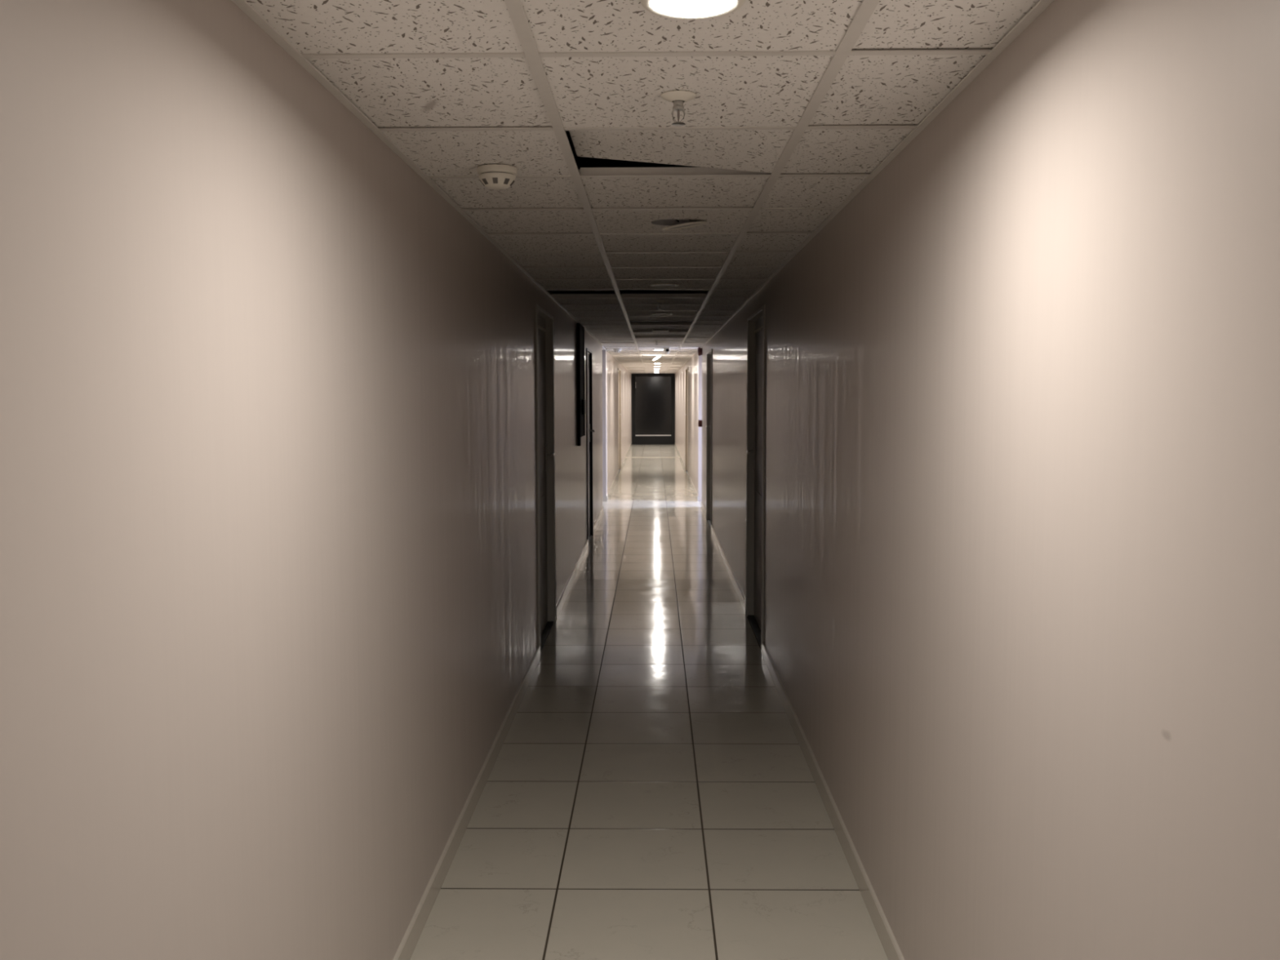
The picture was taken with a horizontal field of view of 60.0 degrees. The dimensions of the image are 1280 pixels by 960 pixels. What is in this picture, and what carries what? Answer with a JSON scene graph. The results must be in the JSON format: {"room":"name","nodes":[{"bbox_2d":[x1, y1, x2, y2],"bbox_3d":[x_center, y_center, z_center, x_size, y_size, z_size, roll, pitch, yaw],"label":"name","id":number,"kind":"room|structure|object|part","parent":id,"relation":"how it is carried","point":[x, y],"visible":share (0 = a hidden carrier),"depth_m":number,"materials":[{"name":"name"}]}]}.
{"room":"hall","nodes":[
{"label":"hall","id":0,"kind":"room"},
{"bbox_2d":[0,0,602,959],"bbox_3d":[-0.697,-0.260,5.807,0.140,2.800,18.400,0,4,1],"label":"wall","id":1,"kind":"structure","parent":0,"point":[268,566],"depth_m":1.88,"materials":[{"name":"paint"}]},
{"bbox_2d":[392,505,604,959],"bbox_3d":[-0.618,1.097,5.910,0.012,0.078,18.400,0,4,1],"label":"baseboard","id":2,"kind":"structure","parent":1,"relation":"attached to","point":[410,940],"depth_m":4.06,"materials":[{"name":"tile"}]},
{"bbox_2d":[535,303,555,655],"bbox_3d":[-0.662,-0.024,7.168,0.155,2.121,1.110,0,4,1],"label":"door","id":3,"kind":"structure","parent":1,"relation":"in","point":[544,331],"depth_m":7.53,"materials":[{"name":"black wood"}]},
{"bbox_3d":[-0.668,-1.024,7.091,0.030,0.072,0.968,0,4,1],"label":"transom panel","id":4,"kind":"part","parent":3,"relation":"part of","materials":[{"name":"brown wood"}]},
{"bbox_3d":[-0.649,-0.004,7.170,0.006,1.640,0.708,0,4,1],"label":"panel","id":5,"kind":"part","parent":3,"relation":"part of","materials":[{"name":"brown wood"}]},
{"bbox_3d":[-0.642,-0.157,7.588,0.008,0.200,0.040,0,4,1],"label":"handle plate","id":6,"kind":"part","parent":3,"relation":"part of","materials":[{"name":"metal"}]},
{"bbox_3d":[-0.610,-0.175,7.531,0.061,0.022,0.129,0,4,1],"label":"handle","id":7,"kind":"part","parent":3,"relation":"part of","materials":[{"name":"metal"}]},
{"bbox_2d":[576,323,585,445],"bbox_3d":[-0.548,-0.889,10.380,0.040,1.110,0.660,0,4,1],"label":"board","id":8,"kind":"object","parent":1,"relation":"attached to","point":[580,328],"visible":1,"depth_m":10.26,"materials":[{"name":"black"}]},
{"bbox_2d":[586,347,595,542],"bbox_3d":[-0.589,-0.369,11.991,0.177,2.066,0.960,0,4,1],"label":"door","id":9,"kind":"structure","parent":1,"relation":"in","point":[588,353],"depth_m":12.32,"materials":[{"name":"black wood"}]},
{"bbox_3d":[-0.565,-0.377,11.990,0.006,1.640,0.558,0,4,1],"label":"panel","id":10,"kind":"part","parent":9,"relation":"part of","materials":[{"name":"brown wood"}]},
{"bbox_2d":[602,346,631,496],"bbox_3d":[-0.453,-1.800,25.746,0.140,2.800,18.800,0,4,1],"label":"wall","id":11,"kind":"structure","parent":0,"point":[611,365],"depth_m":19.03,"materials":[{"name":"paint"}]},
{"bbox_2d":[606,442,631,499],"bbox_3d":[-0.375,-0.442,25.825,0.012,0.078,18.750,0,4,1],"label":"baseboard","id":12,"kind":"structure","parent":11,"relation":"attached to","point":[627,453],"depth_m":20.48,"materials":[{"name":"tile"}]},
{"bbox_2d":[617,368,621,472],"bbox_3d":[-0.469,-1.216,22.682,0.167,2.106,1.710,0,4,1],"label":"door","id":13,"kind":"structure","parent":11,"relation":"in","point":[619,370],"depth_m":23.42,"materials":[{"name":"white wood"}]},
{"bbox_3d":[-0.445,-1.233,23.074,0.006,1.640,0.522,0,4,1],"label":"panel","id":14,"kind":"part","parent":13,"relation":"part of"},
{"bbox_2d":[564,130,708,336],"bbox_3d":[0.215,-2.590,16.799,8.400,0.150,41.100,0,4,1],"label":"ceiling slab","id":15,"kind":"structure","parent":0,"point":[581,162],"depth_m":5.90,"materials":[{"name":"concrete"}]},
{"bbox_2d":[245,0,1039,373],"bbox_3d":[0.187,-1.899,15.893,1.362,0.020,38.408,0,4,1],"label":"ceiling","id":16,"kind":"structure","parent":0,"point":[777,91],"depth_m":2.52,"materials":[{"name":"tile"}]},
{"bbox_2d":[476,164,517,189],"bbox_3d":[-0.414,-0.875,3.218,0.116,0.059,0.116,0,4,1],"label":"smoke detector","id":17,"kind":"object","parent":16,"relation":"attached to","point":[493,176],"visible":1,"depth_m":3.18,"materials":[{"name":"white plastic"}]},
{"bbox_2d":[613,348,622,352],"bbox_3d":[-0.321,-1.854,15.890,0.116,0.059,0.116,0,4,1],"label":"smoke detector","id":18,"kind":"object","parent":16,"relation":"attached to","point":[616,350],"visible":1,"depth_m":15.85,"materials":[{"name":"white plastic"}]},
{"bbox_2d":[231,0,1053,373],"bbox_3d":[0.179,-1.895,15.800,1.383,0.035,38.600,0,4,1],"label":"grid","id":19,"kind":"object","parent":16,"relation":"attached to","point":[516,11],"visible":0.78,"depth_m":2.99,"materials":[{"name":"white metal"}]},
{"bbox_2d":[547,289,614,290],"bbox_3d":[-0.377,-1.250,7.249,0.457,0.061,0.592,0,4,1],"label":"tile","id":20,"kind":"structure","parent":19,"relation":"on","point":[548,290],"depth_m":7.32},
{"bbox_2d":[657,320,688,321],"bbox_3d":[0.195,-1.477,10.244,0.591,0.049,0.593,0,4,1],"label":"tile","id":21,"kind":"structure","parent":19,"relation":"on","point":[658,321],"depth_m":10.48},
{"bbox_2d":[568,129,794,173],"bbox_3d":[0.104,-0.929,3.030,0.590,0.067,0.569,0,4,1],"label":"tile","id":22,"kind":"structure","parent":19,"relation":"on","point":[751,150],"depth_m":3.07,"materials":[{"name":"white"}]},
{"bbox_2d":[659,289,708,291],"bbox_3d":[0.157,-1.255,7.242,0.591,0.069,0.594,0,4,1],"label":"tile","id":23,"kind":"structure","parent":19,"relation":"on","point":[660,290],"depth_m":7.43,"materials":[{"name":"white"}]},
{"bbox_3d":[0.211,-1.573,11.444,0.591,0.015,0.593,0,8,1],"label":"tile","id":24,"kind":"structure","parent":19,"relation":"on","visible":0},
{"bbox_2d":[652,328,668,331],"bbox_3d":[0.212,-1.569,11.445,0.176,0.066,0.176,0,4,1],"label":"recessed light","id":25,"kind":"object","parent":24,"relation":"attached to","point":[654,330],"visible":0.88,"depth_m":11.39,"materials":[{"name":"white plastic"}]},
{"bbox_2d":[652,355,661,360],"bbox_3d":[0.295,-2.080,18.651,0.172,0.157,0.171,0,4,1],"label":"recessed light","id":26,"kind":"object","parent":16,"relation":"in","point":[660,356],"visible":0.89,"depth_m":18.63,"materials":[{"name":"white plastic"}]},
{"bbox_2d":[654,300,665,310],"bbox_3d":[0.140,-1.229,7.787,0.078,0.064,0.078,0,4,1],"label":"sprinkler","id":27,"kind":"object","parent":16,"relation":"attached to","point":[659,302],"visible":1,"depth_m":7.78,"materials":[{"name":"white metal"}]},
{"bbox_2d":[651,312,672,315],"bbox_3d":[0.181,-1.383,9.045,0.176,0.066,0.176,0,4,1],"label":"recessed light","id":28,"kind":"object","parent":16,"relation":"in","point":[655,313],"visible":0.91,"depth_m":8.99,"materials":[{"name":"white plastic"}]},
{"bbox_2d":[650,283,679,287],"bbox_3d":[0.150,-1.197,6.644,0.176,0.066,0.176,0,4,1],"label":"recessed light","id":29,"kind":"object","parent":16,"relation":"in","point":[658,285],"visible":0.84,"depth_m":6.66,"materials":[{"name":"white plastic"}]},
{"bbox_2d":[663,347,670,354],"bbox_3d":[0.380,-1.821,15.640,0.102,0.091,0.116,0,4,1],"label":"security camera","id":30,"kind":"object","parent":16,"relation":"attached to","point":[667,350],"visible":1,"depth_m":15.60,"materials":[{"name":"white plastic"}]},
{"bbox_2d":[660,90,696,125],"bbox_3d":[0.085,-0.816,2.443,0.078,0.064,0.078,0,4,1],"label":"sprinkler","id":31,"kind":"object","parent":16,"relation":"attached to","point":[677,98],"visible":1,"depth_m":2.43,"materials":[{"name":"white metal"}]},
{"bbox_3d":[0.085,-0.803,2.445,0.005,0.026,0.005,1,5,16],"label":"bulb","id":32,"kind":"part","parent":31,"relation":"part of","materials":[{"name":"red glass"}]},
{"bbox_2d":[651,218,706,231],"bbox_3d":[0.149,-1.000,4.244,0.214,0.089,0.176,0,4,1],"label":"recessed light","id":33,"kind":"object","parent":16,"relation":"in","point":[676,224],"visible":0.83,"depth_m":4.29,"materials":[{"name":"plastic"}]},
{"bbox_2d":[667,221,698,229],"bbox_3d":[0.169,-0.977,4.245,0.138,0.029,0.139,0,4,1],"label":"diffuser","id":34,"kind":"object","parent":33,"relation":"attached to","point":[674,224],"depth_m":4.29,"materials":[{"name":"white plastic"}]},
{"bbox_2d":[640,0,745,19],"bbox_3d":[0.088,-0.825,1.843,0.176,0.069,0.176,0,4,1],"label":"recessed light","id":35,"kind":"object","parent":16,"relation":"in","point":[673,9],"visible":1,"depth_m":1.86,"materials":[{"name":"white plastic"}]},
{"bbox_2d":[651,0,734,17],"bbox_3d":[0.088,-0.797,1.845,0.139,0.013,0.139,0,4,1],"label":"diffuser","id":36,"kind":"object","parent":35,"relation":"attached to","point":[664,8],"depth_m":1.86,"materials":[{"name":"white plastic"}]},
{"bbox_2d":[409,444,888,959],"bbox_3d":[0.221,0.272,17.070,8.400,0.001,40.800,0,4,1],"label":"floor","id":37,"kind":"structure","parent":0,"point":[651,792],"depth_m":4.45,"materials":[{"name":"tile"}]},
{"bbox_2d":[634,373,674,435],"bbox_3d":[0.466,-2.610,36.203,3.400,2.800,2.200,0,4,1],"label":"wall","id":38,"kind":"structure","parent":0,"point":[634,373],"depth_m":37.14,"materials":[{"name":"white paint"}]},
{"bbox_2d":[631,373,675,444],"bbox_3d":[0.421,-2.247,35.111,1.363,2.241,0.135,0,4,1],"label":"door","id":39,"kind":"structure","parent":38,"relation":"in","point":[653,395],"depth_m":35.12,"materials":[{"name":"black metal"}]},
{"bbox_3d":[0.421,-2.351,35.125,1.127,1.850,0.008,0,4,1],"label":"glass pane","id":40,"kind":"part","parent":39,"relation":"part of","materials":[{"name":"black glass"}]},
{"bbox_2d":[675,0,1279,959],"bbox_3d":[0.934,-1.039,15.856,0.156,2.800,38.600,0,4,1],"label":"wall","id":41,"kind":"structure","parent":0,"point":[1021,614],"depth_m":1.88,"materials":[{"name":"paint"}]},
{"bbox_2d":[674,441,697,501],"bbox_3d":[0.980,-0.444,25.807,0.012,0.078,18.750,0,4,1],"label":"baseboard","id":42,"kind":"structure","parent":41,"relation":"attached to","point":[680,456],"depth_m":20.24,"materials":[{"name":"tile"}]},
{"bbox_2d":[684,367,688,473],"bbox_3d":[0.985,-1.179,22.164,0.167,2.106,1.710,0,4,1],"label":"door","id":43,"kind":"structure","parent":41,"relation":"in","point":[686,369],"depth_m":22.92,"materials":[{"name":"white plastic"}]},
{"bbox_2d":[697,346,702,355],"bbox_3d":[0.834,-1.788,15.429,0.065,0.120,0.120,0,4,1],"label":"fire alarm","id":44,"kind":"object","parent":41,"relation":"attached to","point":[700,349],"visible":1,"depth_m":15.38,"materials":[{"name":"red plastic"}]},
{"bbox_2d":[697,419,702,426],"bbox_3d":[0.844,-0.792,15.515,0.056,0.094,0.090,0,4,1],"label":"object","id":45,"kind":"object","parent":41,"relation":"attached to","point":[700,421],"visible":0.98,"depth_m":15.47,"materials":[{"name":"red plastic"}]},
{"bbox_2d":[706,348,712,528],"bbox_3d":[0.893,-0.501,13.391,0.155,2.106,1.210,0,4,1],"label":"door","id":46,"kind":"structure","parent":41,"relation":"in","point":[709,354],"depth_m":13.90,"materials":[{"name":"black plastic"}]},
{"bbox_2d":[745,304,765,652],"bbox_3d":[0.815,-0.039,7.319,0.155,2.121,1.210,0,4,1],"label":"door","id":47,"kind":"structure","parent":41,"relation":"in","point":[756,322],"depth_m":7.72,"materials":[{"name":"black wood"}]},
{"bbox_3d":[0.773,-0.193,7.732,0.061,0.022,0.129,0,4,1],"label":"handle","id":48,"kind":"part","parent":47,"relation":"part of","materials":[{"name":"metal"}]},
{"bbox_3d":[0.807,-0.175,7.789,0.008,0.200,0.040,0,4,1],"label":"handle plate","id":49,"kind":"part","parent":47,"relation":"part of","materials":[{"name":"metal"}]},
{"bbox_3d":[0.803,-0.019,7.321,0.006,1.640,0.808,0,4,1],"label":"panel","id":50,"kind":"part","parent":47,"relation":"part of","materials":[{"name":"brown wood"}]},
{"bbox_3d":[0.818,-1.039,7.242,0.030,0.072,1.068,0,4,1],"label":"transom panel","id":51,"kind":"part","parent":47,"relation":"part of","materials":[{"name":"brown wood"}]},
{"bbox_2d":[700,501,904,959],"bbox_3d":[0.744,1.072,6.192,0.012,0.078,19.000,0,4,1],"label":"baseboard","id":52,"kind":"structure","parent":41,"relation":"attached to","point":[891,948],"depth_m":4.08,"materials":[{"name":"tile"}]},
{"bbox_3d":[-2.089,-1.021,15.696,2.898,2.800,1.680,0,4,1],"label":"wall","id":53,"kind":"structure","parent":0,"visible":0},
{"bbox_2d":[602,496,607,501],"bbox_3d":[-1.888,0.282,16.490,2.797,0.078,0.012,0,4,1],"label":"baseboard","id":54,"kind":"structure","parent":53,"relation":"attached to","point":[604,498],"depth_m":16.46,"materials":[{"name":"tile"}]}
]}

